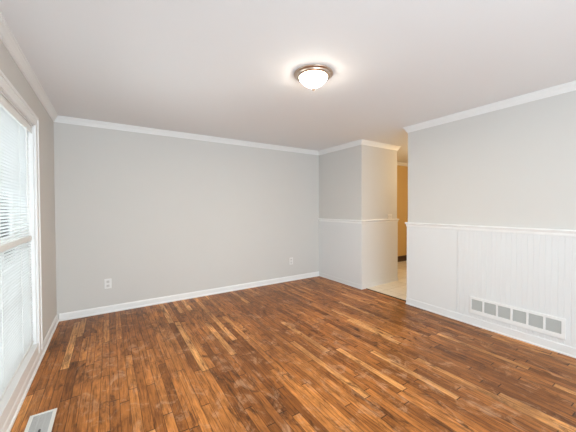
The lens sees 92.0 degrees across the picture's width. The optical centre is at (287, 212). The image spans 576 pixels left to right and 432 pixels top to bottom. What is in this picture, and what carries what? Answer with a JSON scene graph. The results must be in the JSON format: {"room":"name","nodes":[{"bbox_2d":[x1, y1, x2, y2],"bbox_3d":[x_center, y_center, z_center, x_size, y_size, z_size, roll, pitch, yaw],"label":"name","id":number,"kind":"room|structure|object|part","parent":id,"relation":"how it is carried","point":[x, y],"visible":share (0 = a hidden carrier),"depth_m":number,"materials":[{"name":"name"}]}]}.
{"room":"empty living room","nodes":[
{"label":"empty living room","id":0,"kind":"room"},
{"bbox_2d":[0,39,56,340],"bbox_3d":[-0.658,0.127,-0.121,0.160,2.440,8.026,-1,1,-33],"label":"wall","id":1,"kind":"structure","parent":0,"point":[8,66],"depth_m":2.79,"materials":[{"name":"grey paint"}]},
{"bbox_2d":[0,70,42,430],"bbox_3d":[-1.848,0.207,1.754,0.185,2.057,1.615,-1,1,-33],"label":"window","id":2,"kind":"structure","parent":1,"relation":"in","point":[8,92],"depth_m":2.37,"materials":[{"name":"white paint"}]},
{"bbox_3d":[-1.914,-0.238,1.706,0.004,0.879,1.327,-1,1,-33],"label":"glass pane","id":3,"kind":"part","parent":2,"relation":"part of","materials":[{"name":"glass"}]},
{"bbox_3d":[-1.914,-0.235,1.706,0.028,0.973,1.417,-1,1,-33],"label":"sash","id":4,"kind":"part","parent":2,"relation":"part of","materials":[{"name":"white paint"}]},
{"bbox_3d":[-1.885,0.677,1.736,0.028,0.941,1.417,-1,1,-33],"label":"sash","id":5,"kind":"part","parent":2,"relation":"part of","materials":[{"name":"white paint"}]},
{"bbox_2d":[0,94,33,400],"bbox_3d":[-1.811,0.203,1.777,0.056,1.849,1.405,-1,1,-33],"label":"blind","id":6,"kind":"object","parent":2,"relation":"attached to","point":[16,340],"visible":1,"depth_m":1.95,"materials":[{"name":"white plastic"}]},
{"bbox_3d":[-1.764,0.219,1.689,0.029,1.790,0.002,-1,1,-33],"label":"ladder cord","id":7,"kind":"part","parent":6,"relation":"part of","materials":[{"name":"white fabric"}]},
{"bbox_3d":[-1.822,-0.698,1.759,0.040,0.046,1.405,-1,1,-33],"label":"head rail","id":8,"kind":"part","parent":6,"relation":"part of","materials":[{"name":"white plastic"}]},
{"bbox_3d":[-1.819,0.225,1.773,0.034,0.040,1.405,-1,1,-33],"label":"rail","id":9,"kind":"part","parent":6,"relation":"part of","materials":[{"name":"white plastic"}]},
{"bbox_3d":[-1.814,1.119,1.787,0.026,0.018,1.405,-1,1,-33],"label":"rail","id":10,"kind":"part","parent":6,"relation":"part of","materials":[{"name":"white plastic"}]},
{"bbox_3d":[-2.014,0.214,2.078,0.029,1.790,0.002,-1,1,-33],"label":"ladder cord","id":11,"kind":"part","parent":6,"relation":"part of","materials":[{"name":"white fabric"}]},
{"bbox_3d":[-2.144,0.211,2.280,0.029,1.790,0.002,-1,1,-33],"label":"ladder cord","id":12,"kind":"part","parent":6,"relation":"part of","materials":[{"name":"white fabric"}]},
{"bbox_3d":[-1.849,1.158,1.765,0.172,0.022,1.445,-1,1,-33],"label":"sill","id":13,"kind":"part","parent":2,"relation":"part of","materials":[{"name":"white paint"}]},
{"bbox_2d":[0,314,58,431],"bbox_3d":[-0.619,1.301,0.014,0.022,0.088,7.866,-1,1,-33],"label":"baseboard","id":14,"kind":"structure","parent":1,"relation":"attached to","point":[7,426],"depth_m":2.07,"materials":[{"name":"white paint"}]},
{"bbox_2d":[53,122,407,318],"bbox_3d":[0.256,0.038,5.333,7.600,2.440,0.160,-1,1,-33],"label":"wall","id":15,"kind":"structure","parent":0,"point":[156,216],"depth_m":4.01,"materials":[{"name":"grey paint"}]},
{"bbox_2d":[104,278,111,288],"bbox_3d":[-2.322,0.923,3.585,0.078,0.126,0.010,-1,1,-33],"label":"electrical outlet","id":16,"kind":"object","parent":15,"relation":"attached to","point":[107,282],"visible":1,"depth_m":3.58,"materials":[{"name":"white plastic"}]},
{"bbox_2d":[59,271,318,320],"bbox_3d":[-1.058,1.235,4.395,3.979,0.088,0.022,-1,1,-33],"label":"baseboard","id":17,"kind":"structure","parent":15,"relation":"attached to","point":[154,301],"depth_m":4.01,"materials":[{"name":"white paint"}]},
{"bbox_2d":[398,255,406,261],"bbox_3d":[2.463,1.156,6.662,2.478,0.132,0.018,-1,1,-33],"label":"baseboard","id":18,"kind":"structure","parent":15,"relation":"attached to","point":[400,258],"depth_m":6.89,"materials":[{"name":"brown wood"}]},
{"bbox_2d":[0,0,575,162],"bbox_3d":[2.489,-1.189,1.982,7.760,0.100,8.186,-1,1,-33],"label":"ceiling","id":19,"kind":"structure","parent":0,"point":[214,68],"depth_m":2.06,"materials":[{"name":"white paint"}]},
{"bbox_2d":[294,64,332,90],"bbox_3d":[0.207,-1.063,2.278,0.320,0.141,0.320,-1,1,-33],"label":"ceiling light","id":20,"kind":"object","parent":19,"relation":"attached to","point":[312,76],"visible":1,"depth_m":2.20,"materials":[{"name":"white glass"}]},
{"bbox_3d":[0.207,-1.056,2.279,0.229,0.090,0.229,-1,1,-33],"label":"lamp shade","id":21,"kind":"part","parent":20,"relation":"part of","materials":[{"name":"white glass"}]},
{"bbox_2d":[10,260,575,431],"bbox_3d":[2.500,1.337,2.022,7.760,0.086,8.186,-1,1,-33],"label":"floor","id":22,"kind":"structure","parent":0,"point":[313,354],"depth_m":2.29,"materials":[{"name":"brown wood"}]},
{"bbox_2d":[24,408,56,431],"bbox_3d":[-1.524,1.316,1.700,0.137,0.013,0.310,-1,1,-33],"label":"floor vent","id":23,"kind":"object","parent":22,"relation":"in","point":[41,422],"visible":1,"depth_m":1.74,"materials":[{"name":"white metal"}]},
{"bbox_2d":[319,90,575,229],"bbox_3d":[3.084,0.070,2.476,0.920,2.440,8.026,-1,1,-33],"label":"wall","id":24,"kind":"structure","parent":0,"point":[514,166],"depth_m":3.11,"materials":[{"name":"grey paint"}]},
{"bbox_2d":[0,12,407,166],"bbox_3d":[2.489,-1.103,1.984,7.440,0.072,7.866,-1,1,-33],"label":"trim","id":25,"kind":"structure","parent":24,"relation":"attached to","point":[7,38],"depth_m":3.58,"materials":[{"name":"white paint"}]},
{"bbox_2d":[319,221,397,284],"bbox_3d":[1.300,0.703,5.263,0.938,1.104,1.103,-1,1,-33],"label":"wainscoting","id":26,"kind":"structure","parent":24,"relation":"attached to","point":[362,254],"depth_m":4.85,"materials":[{"name":"white paint"}]},
{"bbox_2d":[319,272,397,289],"bbox_3d":[1.305,1.220,5.267,0.958,0.070,1.113,-1,1,-33],"label":"baseboard","id":27,"kind":"structure","parent":24,"relation":"attached to","point":[339,280],"depth_m":4.86,"materials":[{"name":"white paint"}]},
{"bbox_2d":[318,218,398,223],"bbox_3d":[1.303,0.150,5.246,0.978,0.058,1.123,-1,1,-33],"label":"trim","id":28,"kind":"structure","parent":24,"relation":"attached to","point":[319,219],"depth_m":4.83,"materials":[{"name":"white paint"}]},
{"bbox_2d":[366,288,405,300],"bbox_3d":[1.504,1.266,4.258,0.024,0.008,0.777,-1,1,-33],"label":"trim","id":29,"kind":"structure","parent":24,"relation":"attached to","point":[366,288],"depth_m":4.26,"materials":[{"name":"brown wood"}]},
{"bbox_2d":[403,80,575,132],"bbox_3d":[3.296,-1.097,1.381,0.210,0.072,5.980,-1,1,-33],"label":"trim","id":30,"kind":"structure","parent":24,"relation":"attached to","point":[570,86],"depth_m":2.90,"materials":[{"name":"white paint"}]},
{"bbox_2d":[405,222,575,236],"bbox_3d":[3.293,0.202,1.387,0.149,0.058,5.964,-1,1,-33],"label":"trim","id":31,"kind":"structure","parent":24,"relation":"attached to","point":[557,232],"depth_m":2.92,"materials":[{"name":"white paint"}]},
{"bbox_2d":[406,297,575,357],"bbox_3d":[3.305,1.262,1.402,0.139,0.088,5.954,-1,1,-33],"label":"baseboard","id":32,"kind":"structure","parent":24,"relation":"attached to","point":[570,351],"depth_m":2.93,"materials":[{"name":"white paint"}]},
{"bbox_2d":[407,227,575,347],"bbox_3d":[3.310,0.754,1.393,0.129,1.104,5.944,-1,1,-33],"label":"wainscoting","id":33,"kind":"structure","parent":24,"relation":"attached to","point":[446,267],"depth_m":2.97,"materials":[{"name":"white paint"}]},
{"bbox_2d":[470,296,565,339],"bbox_3d":[2.297,1.056,2.843,0.013,0.188,0.789,-1,1,-33],"label":"air vent","id":34,"kind":"object","parent":24,"relation":"attached to","point":[550,325],"visible":1,"depth_m":2.78,"materials":[{"name":"white metal"}]},
{"bbox_2d":[471,299,481,311],"bbox_3d":[2.119,1.045,3.118,0.008,0.117,0.109,-1,1,-33],"label":"grille","id":35,"kind":"object","parent":34,"relation":"attached to","point":[476,304],"depth_m":3.12,"materials":[{"name":"grey metal"}]},
{"bbox_2d":[484,302,495,315],"bbox_3d":[2.188,1.047,3.010,0.008,0.117,0.109,-1,1,-33],"label":"grille","id":36,"kind":"object","parent":34,"relation":"attached to","point":[489,307],"depth_m":3.01,"materials":[{"name":"grey metal"}]},
{"bbox_2d":[498,306,509,319],"bbox_3d":[2.258,1.048,2.903,0.008,0.117,0.109,-1,1,-33],"label":"grille","id":37,"kind":"object","parent":34,"relation":"attached to","point":[503,311],"depth_m":2.90,"materials":[{"name":"grey metal"}]},
{"bbox_2d":[513,309,525,323],"bbox_3d":[2.327,1.050,2.796,0.008,0.117,0.109,-1,1,-33],"label":"grille","id":38,"kind":"object","parent":34,"relation":"attached to","point":[519,315],"depth_m":2.79,"materials":[{"name":"grey metal"}]},
{"bbox_2d":[528,313,542,328],"bbox_3d":[2.396,1.051,2.688,0.008,0.117,0.109,-1,1,-33],"label":"grille","id":39,"kind":"object","parent":34,"relation":"attached to","point":[535,320],"depth_m":2.69,"materials":[{"name":"grey metal"}]},
{"bbox_2d":[546,318,560,333],"bbox_3d":[2.465,1.052,2.581,0.008,0.117,0.109,-1,1,-33],"label":"grille","id":40,"kind":"object","parent":34,"relation":"attached to","point":[553,325],"depth_m":2.58,"materials":[{"name":"grey metal"}]}
]}

